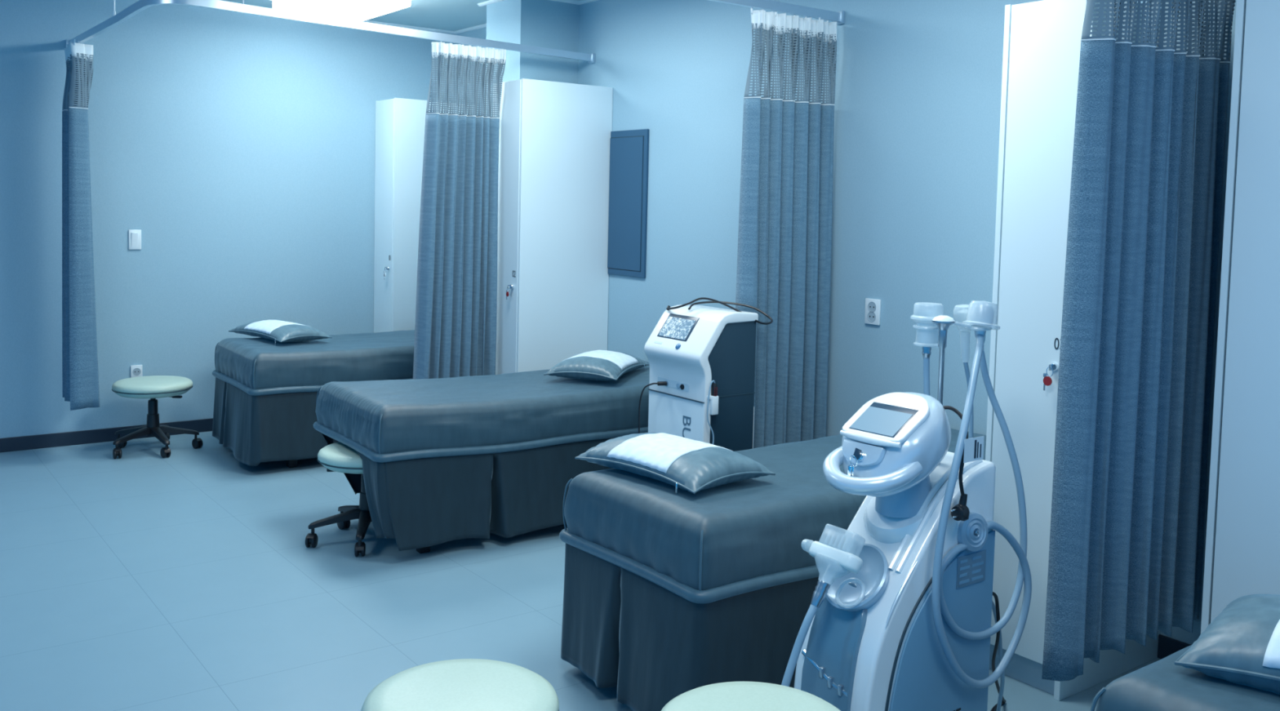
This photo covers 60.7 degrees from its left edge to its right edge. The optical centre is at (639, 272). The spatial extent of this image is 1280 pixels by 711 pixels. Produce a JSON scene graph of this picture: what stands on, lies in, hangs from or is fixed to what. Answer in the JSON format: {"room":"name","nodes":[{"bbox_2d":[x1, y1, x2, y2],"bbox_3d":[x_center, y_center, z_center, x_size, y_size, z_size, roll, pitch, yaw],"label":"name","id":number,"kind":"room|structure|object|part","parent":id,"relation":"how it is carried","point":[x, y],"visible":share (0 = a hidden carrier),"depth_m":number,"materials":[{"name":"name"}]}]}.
{"room":"hospital room","nodes":[
{"label":"hospital room","id":0,"kind":"room"},
{"bbox_2d":[0,0,455,438],"bbox_3d":[-3.851,-0.290,5.480,6.384,2.510,0.120,-1,4,-37],"label":"wall","id":1,"kind":"structure","parent":0,"point":[240,148],"depth_m":6.31,"materials":[{"name":"paint"}]},
{"bbox_2d":[0,417,213,452],"bbox_3d":[-3.840,0.929,5.504,6.384,0.075,0.012,-1,4,-37],"label":"baseboard","id":2,"kind":"structure","parent":1,"relation":"attached to","point":[100,435],"depth_m":6.04,"materials":[{"name":"black plastic"}]},
{"bbox_2d":[128,229,141,249],"bbox_3d":[-2.841,-0.186,6.157,0.066,0.112,0.016,-1,4,-37],"label":"light switch","id":3,"kind":"object","parent":1,"relation":"attached to","point":[135,235],"visible":1,"depth_m":6.15,"materials":[{"name":"white plastic"}]},
{"bbox_2d":[130,364,142,377],"bbox_3d":[-2.857,0.561,6.208,0.062,0.075,0.012,-1,4,-37],"label":"wall socket","id":4,"kind":"object","parent":1,"relation":"attached to","point":[136,371],"visible":0.87,"depth_m":6.20,"materials":[{"name":"white plastic"}]},
{"bbox_2d":[342,18,454,34],"bbox_3d":[-3.780,-1.530,5.346,6.384,0.016,0.020,-1,4,-37],"label":"trim","id":5,"kind":"structure","parent":1,"relation":"attached to","point":[366,21],"depth_m":7.06,"materials":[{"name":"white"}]},
{"bbox_2d":[218,0,581,31],"bbox_3d":[-1.073,-1.302,1.821,6.504,0.100,9.160,-1,4,-37],"label":"ceiling","id":6,"kind":"structure","parent":0,"point":[442,15],"depth_m":6.57,"materials":[{"name":"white paint"}]},
{"bbox_2d":[65,0,595,63],"bbox_3d":[-1.650,-1.346,5.894,2.321,0.351,1.711,-1,4,-37],"label":"rail","id":7,"kind":"object","parent":6,"relation":"hanging from","point":[137,7],"visible":0.89,"depth_m":5.16,"materials":[{"name":"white metal"}]},
{"bbox_2d":[62,39,99,410],"bbox_3d":[-2.944,-0.248,5.737,0.150,1.899,0.354,-1,4,-37],"label":"curtain","id":8,"kind":"object","parent":7,"relation":"hanging from","point":[80,373],"visible":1,"depth_m":5.64,"materials":[{"name":"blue fabric"}]},
{"bbox_3d":[-2.940,-0.990,5.710,0.123,0.282,0.292,-1,4,-37],"label":"net panel","id":9,"kind":"part","parent":8,"relation":"part of","materials":[{"name":"blue"}]},
{"bbox_3d":[-2.440,-1.335,5.074,0.040,0.307,0.040,-1,4,-37],"label":"hanger rod","id":10,"kind":"part","parent":7,"relation":"part of","materials":[{"name":"white plastic"}]},
{"bbox_2d":[413,41,506,379],"bbox_3d":[-0.907,-0.185,5.558,0.482,1.919,0.117,-1,4,-37],"label":"curtain","id":11,"kind":"object","parent":7,"relation":"hanging from","point":[456,304],"visible":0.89,"depth_m":5.53,"materials":[{"name":"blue fabric"}]},
{"bbox_3d":[-0.870,-0.941,5.530,0.422,0.304,0.083,-1,4,-37],"label":"net panel","id":12,"kind":"part","parent":11,"relation":"part of","materials":[{"name":"blue"}]},
{"bbox_2d":[269,0,410,21],"bbox_3d":[-1.595,-1.461,5.827,0.550,0.110,0.680,-1,4,-37],"label":"ceiling lamp","id":13,"kind":"object","parent":6,"relation":"attached to","point":[352,10],"visible":0.93,"depth_m":5.80,"materials":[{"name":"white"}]},
{"bbox_2d":[706,0,845,25],"bbox_3d":[-0.080,-1.179,3.823,2.284,0.351,0.044,-1,4,-37],"label":"rail","id":14,"kind":"object","parent":6,"relation":"hanging from","point":[838,17],"visible":0.9,"depth_m":4.33,"materials":[{"name":"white metal"}]},
{"bbox_2d":[735,7,836,448],"bbox_3d":[0.606,-0.074,4.418,0.483,1.915,0.111,-1,4,-37],"label":"curtain","id":15,"kind":"object","parent":14,"relation":"hanging from","point":[784,252],"visible":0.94,"depth_m":4.39,"materials":[{"name":"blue fabric"}]},
{"bbox_3d":[0.618,-0.825,4.372,0.466,0.288,0.079,-1,4,-37],"label":"net panel","id":16,"kind":"part","parent":15,"relation":"part of","materials":[{"name":"blue"}]},
{"bbox_3d":[0.924,-1.071,2.480,2.284,0.351,0.044,-1,4,-37],"label":"rail","id":17,"kind":"object","parent":6,"relation":"hanging from","visible":0},
{"bbox_2d":[1041,0,1235,680],"bbox_3d":[1.390,0.057,2.930,0.801,1.954,0.190,-2,5,-44],"label":"curtain","id":18,"kind":"object","parent":17,"relation":"hanging from","point":[1126,561],"visible":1,"depth_m":2.80,"materials":[{"name":"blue fabric"}]},
{"bbox_3d":[1.416,-0.709,2.876,0.797,0.280,0.169,-2,5,-45],"label":"net panel","id":19,"kind":"part","parent":18,"relation":"part of","materials":[{"name":"blue"}]},
{"bbox_2d":[485,0,579,116],"bbox_3d":[-0.629,-0.258,6.189,0.372,2.510,0.380,-1,4,-37],"label":"wall pillar","id":20,"kind":"structure","parent":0,"point":[545,24],"depth_m":5.97,"materials":[{"name":"paint"}]},
{"bbox_2d":[477,0,505,7],"bbox_3d":[-0.772,-1.501,6.013,0.020,0.016,0.470,-1,4,-37],"label":"trim","id":21,"kind":"structure","parent":20,"relation":"attached to","point":[491,2],"depth_m":6.10,"materials":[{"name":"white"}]},
{"bbox_2d":[0,431,1160,710],"bbox_3d":[-1.134,1.302,1.984,6.504,0.100,9.160,-1,4,-37],"label":"floor","id":22,"kind":"structure","parent":0,"point":[188,580],"depth_m":3.86,"materials":[{"name":"tile"}]},
{"bbox_2d":[111,375,203,458],"bbox_3d":[-2.635,0.773,5.946,0.460,0.388,0.458,-1,4,-37],"label":"stool","id":23,"kind":"object","parent":22,"relation":"on","point":[152,387],"visible":1,"depth_m":5.86,"materials":[{"name":"leather"}]},
{"bbox_3d":[-2.760,0.859,5.972,0.232,0.062,0.054,2,4,12],"label":"leg","id":24,"kind":"part","parent":23,"relation":"part of","materials":[{"name":"black plastic"}]},
{"bbox_3d":[-2.705,0.868,5.847,0.054,0.062,0.232,3,4,30],"label":"leg","id":25,"kind":"part","parent":23,"relation":"part of","materials":[{"name":"black plastic"}]},
{"bbox_3d":[-2.642,0.640,5.933,0.388,0.034,0.388,-1,4,-37],"label":"seat","id":26,"kind":"part","parent":23,"relation":"part of","materials":[{"name":"green plastic"}]},
{"bbox_3d":[-2.641,0.601,5.931,0.402,0.043,0.402,-1,4,-37],"label":"seat","id":27,"kind":"part","parent":23,"relation":"part of","materials":[{"name":"white leather"}]},
{"bbox_3d":[-2.570,0.870,5.861,0.054,0.062,0.232,-2,5,-42],"label":"leg","id":28,"kind":"part","parent":23,"relation":"part of","materials":[{"name":"black plastic"}]},
{"bbox_3d":[-2.547,0.669,5.930,0.130,0.015,0.022,2,4,3],"label":"height lever","id":29,"kind":"part","parent":23,"relation":"part of","materials":[{"name":"black plastic"}]},
{"bbox_3d":[-2.541,0.862,5.994,0.232,0.062,0.054,0,4,-24],"label":"leg","id":30,"kind":"part","parent":23,"relation":"part of","materials":[{"name":"black plastic"}]},
{"bbox_2d":[212,329,414,467],"bbox_3d":[-1.476,0.670,6.214,1.691,0.614,0.813,-1,4,-35],"label":"bed","id":31,"kind":"object","parent":22,"relation":"on","point":[266,392],"visible":0.47,"depth_m":5.62,"materials":[{"name":"fabric"}]},
{"bbox_2d":[228,320,332,344],"bbox_3d":[-1.998,0.317,6.063,0.584,0.094,0.306,5,5,43],"label":"pillow","id":32,"kind":"object","parent":31,"relation":"on","point":[278,331],"visible":1,"depth_m":5.93,"materials":[{"name":"white fabric"}]},
{"bbox_3d":[-1.997,0.294,6.062,0.290,0.048,0.276,5,5,43],"label":"panel","id":33,"kind":"part","parent":32,"relation":"part of","materials":[{"name":"white fabric"}]},
{"bbox_3d":[-1.799,0.832,5.658,0.044,0.345,0.044,-1,4,-35],"label":"leg","id":34,"kind":"part","parent":31,"relation":"part of","materials":[{"name":"black metal"}]},
{"bbox_3d":[-1.470,0.465,6.202,1.644,0.204,0.764,-1,4,-35],"label":"mattress","id":35,"kind":"part","parent":31,"relation":"part of","materials":[{"name":"leather"}]},
{"bbox_2d":[304,441,372,556],"bbox_3d":[-1.134,0.901,4.470,0.466,0.388,0.437,-1,4,-37],"label":"stool","id":36,"kind":"object","parent":22,"relation":"on","point":[338,456],"visible":0.53,"depth_m":4.37,"materials":[{"name":"green plastic"}]},
{"bbox_3d":[-1.221,0.992,4.426,0.232,0.062,0.054,0,4,-25],"label":"leg","id":37,"kind":"part","parent":36,"relation":"part of","materials":[{"name":"black plastic"}]},
{"bbox_3d":[-1.110,0.730,4.458,0.392,0.043,0.392,-1,4,-37],"label":"seat","id":38,"kind":"part","parent":36,"relation":"part of","materials":[{"name":"white leather"}]},
{"bbox_3d":[-1.111,0.769,4.460,0.378,0.034,0.378,-1,4,-37],"label":"seat","id":39,"kind":"part","parent":36,"relation":"part of","materials":[{"name":"white leather"}]},
{"bbox_3d":[-1.195,0.984,4.559,0.054,0.062,0.232,-2,5,-43],"label":"leg","id":40,"kind":"part","parent":36,"relation":"part of","materials":[{"name":"black plastic"}]},
{"bbox_3d":[-1.103,0.999,4.359,0.054,0.062,0.232,1,4,-7],"label":"leg","id":41,"kind":"part","parent":36,"relation":"part of","materials":[{"name":"black plastic"}]},
{"bbox_2d":[373,97,472,333],"bbox_3d":[-1.399,-0.083,7.060,0.569,2.015,0.301,-1,4,-37],"label":"locker","id":42,"kind":"object","parent":22,"relation":"on","point":[400,123],"visible":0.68,"depth_m":6.83,"materials":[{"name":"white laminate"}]},
{"bbox_3d":[-1.609,-0.121,6.898,0.015,1.924,0.258,-1,4,-37],"label":"door","id":43,"kind":"part","parent":42,"relation":"part of","materials":[{"name":"white metal"}]},
{"bbox_2d":[383,266,387,279],"bbox_3d":[-1.582,0.004,6.825,0.029,0.080,0.032,-1,4,-37],"label":"key","id":44,"kind":"object","parent":42,"relation":"attached to","point":[385,268],"visible":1,"depth_m":6.82,"materials":[{"name":"silver metal"}]},
{"bbox_2d":[360,658,559,710],"bbox_3d":[-0.386,1.058,2.249,0.454,0.388,0.466,-1,4,-37],"label":"stool","id":45,"kind":"object","parent":22,"relation":"on","point":[456,684],"visible":1,"depth_m":2.27,"materials":[{"name":"white leather"}]},
{"bbox_2d":[313,360,649,553],"bbox_3d":[-0.503,0.775,4.908,1.719,0.615,0.804,-1,4,-34],"label":"bed","id":46,"kind":"object","parent":22,"relation":"on","point":[444,460],"visible":0.6,"depth_m":4.43,"materials":[{"name":"fabric"}]},
{"bbox_3d":[-0.860,0.937,4.344,0.044,0.345,0.044,-1,4,-34],"label":"leg","id":47,"kind":"part","parent":46,"relation":"part of","materials":[{"name":"black metal"}]},
{"bbox_3d":[-0.505,0.574,4.893,1.688,0.212,0.753,-1,4,-34],"label":"mattress","id":48,"kind":"part","parent":46,"relation":"part of","materials":[{"name":"leather"}]},
{"bbox_2d":[543,350,648,380],"bbox_3d":[-0.192,0.423,5.100,0.345,0.100,0.504,2,4,17],"label":"pillow","id":49,"kind":"object","parent":46,"relation":"on","point":[595,365],"visible":1,"depth_m":4.92,"materials":[{"name":"white fabric"}]},
{"bbox_3d":[-0.192,0.400,5.099,0.312,0.054,0.250,2,4,17],"label":"panel","id":50,"kind":"part","parent":49,"relation":"part of","materials":[{"name":"white fabric"}]},
{"bbox_2d":[493,78,613,374],"bbox_3d":[-0.485,0.015,5.837,0.569,2.015,0.300,-1,4,-37],"label":"locker","id":51,"kind":"object","parent":22,"relation":"on","point":[554,137],"visible":0.81,"depth_m":5.67,"materials":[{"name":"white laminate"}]},
{"bbox_3d":[-0.695,-0.022,5.674,0.015,1.924,0.257,-1,4,-37],"label":"door","id":52,"kind":"part","parent":51,"relation":"part of","materials":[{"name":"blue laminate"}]},
{"bbox_2d":[506,284,511,299],"bbox_3d":[-0.668,0.100,5.603,0.028,0.076,0.031,-1,4,-37],"label":"key","id":53,"kind":"object","parent":51,"relation":"attached to","point":[508,286],"visible":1,"depth_m":5.59,"materials":[{"name":"silver metal"}]},
{"bbox_2d":[644,304,758,451],"bbox_3d":[0.224,0.638,4.230,0.287,1.004,0.374,-1,4,-37],"label":"machine","id":54,"kind":"object","parent":22,"relation":"on","point":[686,349],"visible":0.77,"depth_m":4.11,"materials":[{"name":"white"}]},
{"bbox_2d":[638,381,666,433],"bbox_3d":[0.044,0.596,4.209,0.117,0.365,0.033,3,4,18],"label":"lead","id":55,"kind":"object","parent":54,"relation":"attached to","point":[659,383],"visible":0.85,"depth_m":4.21,"materials":[{"name":"black plastic"}]},
{"bbox_3d":[0.126,0.423,4.162,0.002,0.032,0.190,-1,4,-37],"label":"port panel","id":56,"kind":"part","parent":54,"relation":"part of","materials":[{"name":"blue"}]},
{"bbox_3d":[0.135,0.793,4.176,0.023,0.651,0.334,-1,4,-37],"label":"panel","id":57,"kind":"part","parent":54,"relation":"part of","materials":[{"name":"blue"}]},
{"bbox_2d":[706,380,717,444],"bbox_3d":[0.260,0.555,4.029,0.050,0.322,0.022,-1,4,-37],"label":"probe","id":58,"kind":"object","parent":54,"relation":"in","point":[714,388],"visible":0.9,"depth_m":4.02,"materials":[{"name":"black plastic"}]},
{"bbox_3d":[0.274,0.435,4.031,0.020,0.060,0.020,-1,4,-37],"label":"handle","id":59,"kind":"part","parent":58,"relation":"part of","materials":[{"name":"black plastic"}]},
{"bbox_2d":[666,297,773,324],"bbox_3d":[0.303,0.142,4.216,0.418,0.096,0.136,2,4,8],"label":"lead","id":60,"kind":"object","parent":54,"relation":"on","point":[723,303],"visible":1,"depth_m":4.21,"materials":[{"name":"black plastic"}]},
{"bbox_2d":[661,680,840,710],"bbox_3d":[0.228,1.076,2.189,0.454,0.388,0.474,-1,4,-37],"label":"stool","id":61,"kind":"object","parent":22,"relation":"on","point":[742,695],"visible":1,"depth_m":2.25,"materials":[{"name":"white leather"}]},
{"bbox_2d":[559,428,986,710],"bbox_3d":[0.602,0.891,3.477,1.678,0.614,0.722,-1,4,-37],"label":"bed","id":62,"kind":"object","parent":22,"relation":"on","point":[668,594],"visible":0.42,"depth_m":2.93,"materials":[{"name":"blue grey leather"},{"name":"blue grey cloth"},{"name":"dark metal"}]},
{"bbox_2d":[574,432,775,493],"bbox_3d":[0.098,0.542,3.225,0.335,0.099,0.504,-2,5,-43],"label":"pillow","id":63,"kind":"object","parent":62,"relation":"on","point":[693,466],"visible":1,"depth_m":3.11,"materials":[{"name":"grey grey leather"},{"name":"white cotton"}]},
{"bbox_3d":[0.098,0.519,3.224,0.303,0.052,0.250,-2,5,-43],"label":"panel","id":64,"kind":"part","parent":63,"relation":"part of","materials":[{"name":"white fabric"}]},
{"bbox_3d":[0.606,0.686,3.469,1.625,0.202,0.656,-1,4,-37],"label":"mattress","id":65,"kind":"part","parent":62,"relation":"part of","materials":[{"name":"leather"}]},
{"bbox_2d":[794,315,995,710],"bbox_3d":[0.664,0.678,2.682,0.551,1.142,0.264,-1,4,-37],"label":"machine","id":66,"kind":"object","parent":22,"relation":"on","point":[873,643],"visible":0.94,"depth_m":2.58,"materials":[{"name":"white plastic"}]},
{"bbox_2d":[781,523,865,686],"bbox_3d":[0.395,0.906,2.550,0.235,0.613,0.166,-1,4,-37],"label":"handpiece","id":67,"kind":"object","parent":66,"relation":"in","point":[837,553],"visible":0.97,"depth_m":2.53,"materials":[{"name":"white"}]},
{"bbox_3d":[0.407,0.656,2.628,0.040,0.035,0.022,-1,4,-37],"label":"knob","id":68,"kind":"part","parent":67,"relation":"part of","materials":[{"name":"white plastic"}]},
{"bbox_3d":[0.435,0.937,2.562,0.017,0.059,0.160,-1,4,-33],"label":"chrome trim","id":69,"kind":"part","parent":66,"relation":"part of","materials":[{"name":"silver metal"}]},
{"bbox_3d":[0.472,0.963,2.585,0.115,0.456,0.150,-1,4,-37],"label":"panel","id":70,"kind":"part","parent":66,"relation":"part of","materials":[{"name":"blue"}]},
{"bbox_2d":[847,448,862,476],"bbox_3d":[0.501,0.458,2.562,0.039,0.099,0.031,-1,4,-37],"label":"key","id":71,"kind":"object","parent":66,"relation":"hanging from","point":[851,468],"visible":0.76,"depth_m":2.55,"materials":[{"name":"silver metal"}]},
{"bbox_2d":[857,451,865,461],"bbox_3d":[0.515,0.430,2.567,0.017,0.025,0.024,-1,4,-37],"label":"switch","id":72,"kind":"object","parent":66,"relation":"attached to","point":[862,455],"depth_m":2.56,"materials":[{"name":"silver metal"}]},
{"bbox_3d":[0.523,0.429,2.578,0.035,0.054,0.115,-2,5,-41],"label":"key plate","id":73,"kind":"part","parent":66,"relation":"part of","materials":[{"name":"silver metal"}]},
{"bbox_3d":[0.525,0.465,2.565,0.155,0.087,0.228,-1,4,-37],"label":"handle","id":74,"kind":"part","parent":66,"relation":"part of","materials":[{"name":"white plastic"}]},
{"bbox_3d":[0.599,0.344,2.626,0.163,0.096,0.181,-1,4,-37],"label":"screen frame","id":75,"kind":"part","parent":66,"relation":"part of","materials":[{"name":"white plastic"}]},
{"bbox_2d":[910,302,942,395],"bbox_3d":[0.729,0.273,2.793,0.088,0.391,0.088,-1,4,-37],"label":"handpiece","id":76,"kind":"object","parent":66,"relation":"on","point":[924,313],"visible":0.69,"depth_m":2.76,"materials":[{"name":"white plastic"}]},
{"bbox_3d":[0.711,0.921,2.616,0.381,0.568,0.026,-1,4,-37],"label":"panel","id":77,"kind":"part","parent":66,"relation":"part of","materials":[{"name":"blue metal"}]},
{"bbox_2d":[953,304,973,438],"bbox_3d":[0.828,0.389,2.885,0.066,0.610,0.149,5,5,42],"label":"handpiece","id":78,"kind":"object","parent":66,"relation":"attached to","point":[960,311],"visible":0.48,"depth_m":2.90,"materials":[{"name":"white plastic"}]},
{"bbox_2d":[942,405,984,520],"bbox_3d":[0.745,0.454,2.619,0.109,0.258,0.128,-1,4,-37],"label":"cable","id":79,"kind":"object","parent":66,"relation":"hanging from","point":[973,450],"visible":0.96,"depth_m":2.58,"materials":[{"name":"black plastic"}]},
{"bbox_3d":[0.749,0.429,2.626,0.046,0.209,0.114,0,4,-26],"label":"cord","id":80,"kind":"part","parent":79,"relation":"part of","materials":[{"name":"black plastic"}]},
{"bbox_2d":[973,440,981,458],"bbox_3d":[0.801,0.417,2.595,0.026,0.044,0.001,-1,4,-37],"label":"print","id":81,"kind":"object","parent":79,"relation":"attached to","point":[977,443],"depth_m":2.59,"materials":[{"name":"black"}]},
{"bbox_3d":[0.802,0.717,2.650,0.110,0.076,0.004,-1,4,-37],"label":"rating plate","id":82,"kind":"part","parent":66,"relation":"part of","materials":[{"name":"blue plastic"}]},
{"bbox_2d":[959,555,983,584],"bbox_3d":[0.803,0.718,2.648,0.092,0.058,0.001,-1,4,-37],"label":"vent","id":83,"kind":"object","parent":66,"relation":"attached to","point":[971,566],"depth_m":2.65,"materials":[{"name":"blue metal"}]},
{"bbox_2d":[931,300,1031,688],"bbox_3d":[0.791,0.544,2.710,0.398,0.936,0.196,-1,4,-37],"label":"handpiece","id":84,"kind":"object","parent":66,"relation":"attached to","point":[984,314],"visible":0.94,"depth_m":2.67,"materials":[{"name":"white plastic"}]},
{"bbox_2d":[939,335,1026,639],"bbox_3d":[0.802,0.521,2.723,0.371,0.746,0.170,-1,4,-37],"label":"hose","id":85,"kind":"object","parent":66,"relation":"attached to","point":[985,633],"visible":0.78,"depth_m":2.78,"materials":[{"name":"grey plastic"}]},
{"bbox_2d":[990,591,1006,710],"bbox_3d":[0.954,1.018,2.941,0.081,0.444,0.401,4,4,36],"label":"cable","id":86,"kind":"object","parent":66,"relation":"attached to","point":[997,603],"visible":0.7,"depth_m":2.87,"materials":[{"name":"black plastic"}]},
{"bbox_2d":[985,0,1189,701],"bbox_3d":[1.363,0.214,3.363,0.569,2.015,0.284,-1,4,-37],"label":"locker","id":87,"kind":"object","parent":22,"relation":"on","point":[1042,42],"visible":0.41,"depth_m":3.20,"materials":[{"name":"white laminate"}]},
{"bbox_3d":[1.153,0.177,3.201,0.015,1.924,0.241,-1,4,-37],"label":"door","id":88,"kind":"part","parent":87,"relation":"part of","materials":[{"name":"white laminate"}]},
{"bbox_2d":[1043,364,1053,390],"bbox_3d":[1.175,0.299,3.135,0.028,0.078,0.031,-1,4,-37],"label":"key","id":89,"kind":"object","parent":87,"relation":"attached to","point":[1047,380],"visible":1,"depth_m":3.13,"materials":[{"name":"silver metal"}]},
{"bbox_3d":[1.179,0.270,3.130,0.028,0.018,0.002,-1,4,-37],"label":"blade","id":90,"kind":"part","parent":89,"relation":"part of","materials":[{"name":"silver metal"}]},
{"bbox_2d":[1090,644,1279,710],"bbox_3d":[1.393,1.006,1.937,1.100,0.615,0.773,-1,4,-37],"label":"bed","id":91,"kind":"object","parent":22,"relation":"on","point":[1161,685],"visible":0.69,"depth_m":1.84,"materials":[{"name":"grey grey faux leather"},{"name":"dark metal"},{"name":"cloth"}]},
{"bbox_2d":[1174,594,1279,694],"bbox_3d":[1.232,0.643,1.848,0.514,0.122,0.355,4,5,41],"label":"pillow","id":92,"kind":"object","parent":91,"relation":"on","point":[1241,645],"visible":1,"depth_m":1.86,"materials":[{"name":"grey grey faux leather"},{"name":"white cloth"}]},
{"bbox_3d":[1.233,0.618,1.847,0.255,0.072,0.322,4,5,41],"label":"panel","id":93,"kind":"part","parent":92,"relation":"part of","materials":[{"name":"white fabric"}]},
{"bbox_2d":[1200,0,1279,633],"bbox_3d":[1.777,0.258,2.820,0.556,2.015,0.313,-1,4,-37],"label":"locker","id":94,"kind":"object","parent":22,"relation":"on","point":[1242,551],"visible":0.92,"depth_m":2.71,"materials":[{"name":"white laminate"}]},
{"bbox_2d":[454,0,1236,644],"bbox_3d":[1.456,-0.060,3.809,0.120,2.510,9.160,-1,4,-37],"label":"wall","id":95,"kind":"structure","parent":0,"point":[917,91],"depth_m":4.46,"materials":[{"name":"paint"}]},
{"bbox_2d":[453,23,486,34],"bbox_3d":[-0.903,-1.554,6.811,0.020,0.016,1.110,-1,4,-37],"label":"trim","id":96,"kind":"structure","parent":95,"relation":"attached to","point":[484,25],"depth_m":7.06,"materials":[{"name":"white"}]},
{"bbox_2d":[548,0,578,4],"bbox_3d":[-0.485,-1.490,5.947,0.384,0.016,0.020,-1,4,-37],"label":"trim","id":97,"kind":"structure","parent":95,"relation":"attached to","point":[571,2],"depth_m":6.01,"materials":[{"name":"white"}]},
{"bbox_2d":[577,0,599,4],"bbox_3d":[1.910,-1.251,3.046,0.020,0.016,7.550,-1,4,-37],"label":"trim","id":98,"kind":"structure","parent":95,"relation":"attached to","point":[582,2],"depth_m":6.00,"materials":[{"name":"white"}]},
{"bbox_2d":[607,128,648,277],"bbox_3d":[-0.065,-0.363,5.724,0.018,0.760,0.324,-1,4,-37],"label":"electrical panel","id":99,"kind":"object","parent":95,"relation":"attached to","point":[628,149],"visible":1,"depth_m":5.70,"materials":[{"name":"blue metal"}]},
{"bbox_2d":[864,297,880,325],"bbox_3d":[0.936,0.156,4.402,0.012,0.103,0.076,-1,4,-37],"label":"wall socket","id":100,"kind":"object","parent":95,"relation":"attached to","point":[873,306],"visible":1,"depth_m":4.39,"materials":[{"name":"white plastic"}]},
{"bbox_2d":[1157,634,1191,658],"bbox_3d":[1.855,1.208,3.203,0.012,0.075,7.550,-1,4,-37],"label":"baseboard","id":101,"kind":"structure","parent":95,"relation":"attached to","point":[1166,646],"depth_m":3.45,"materials":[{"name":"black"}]}
]}

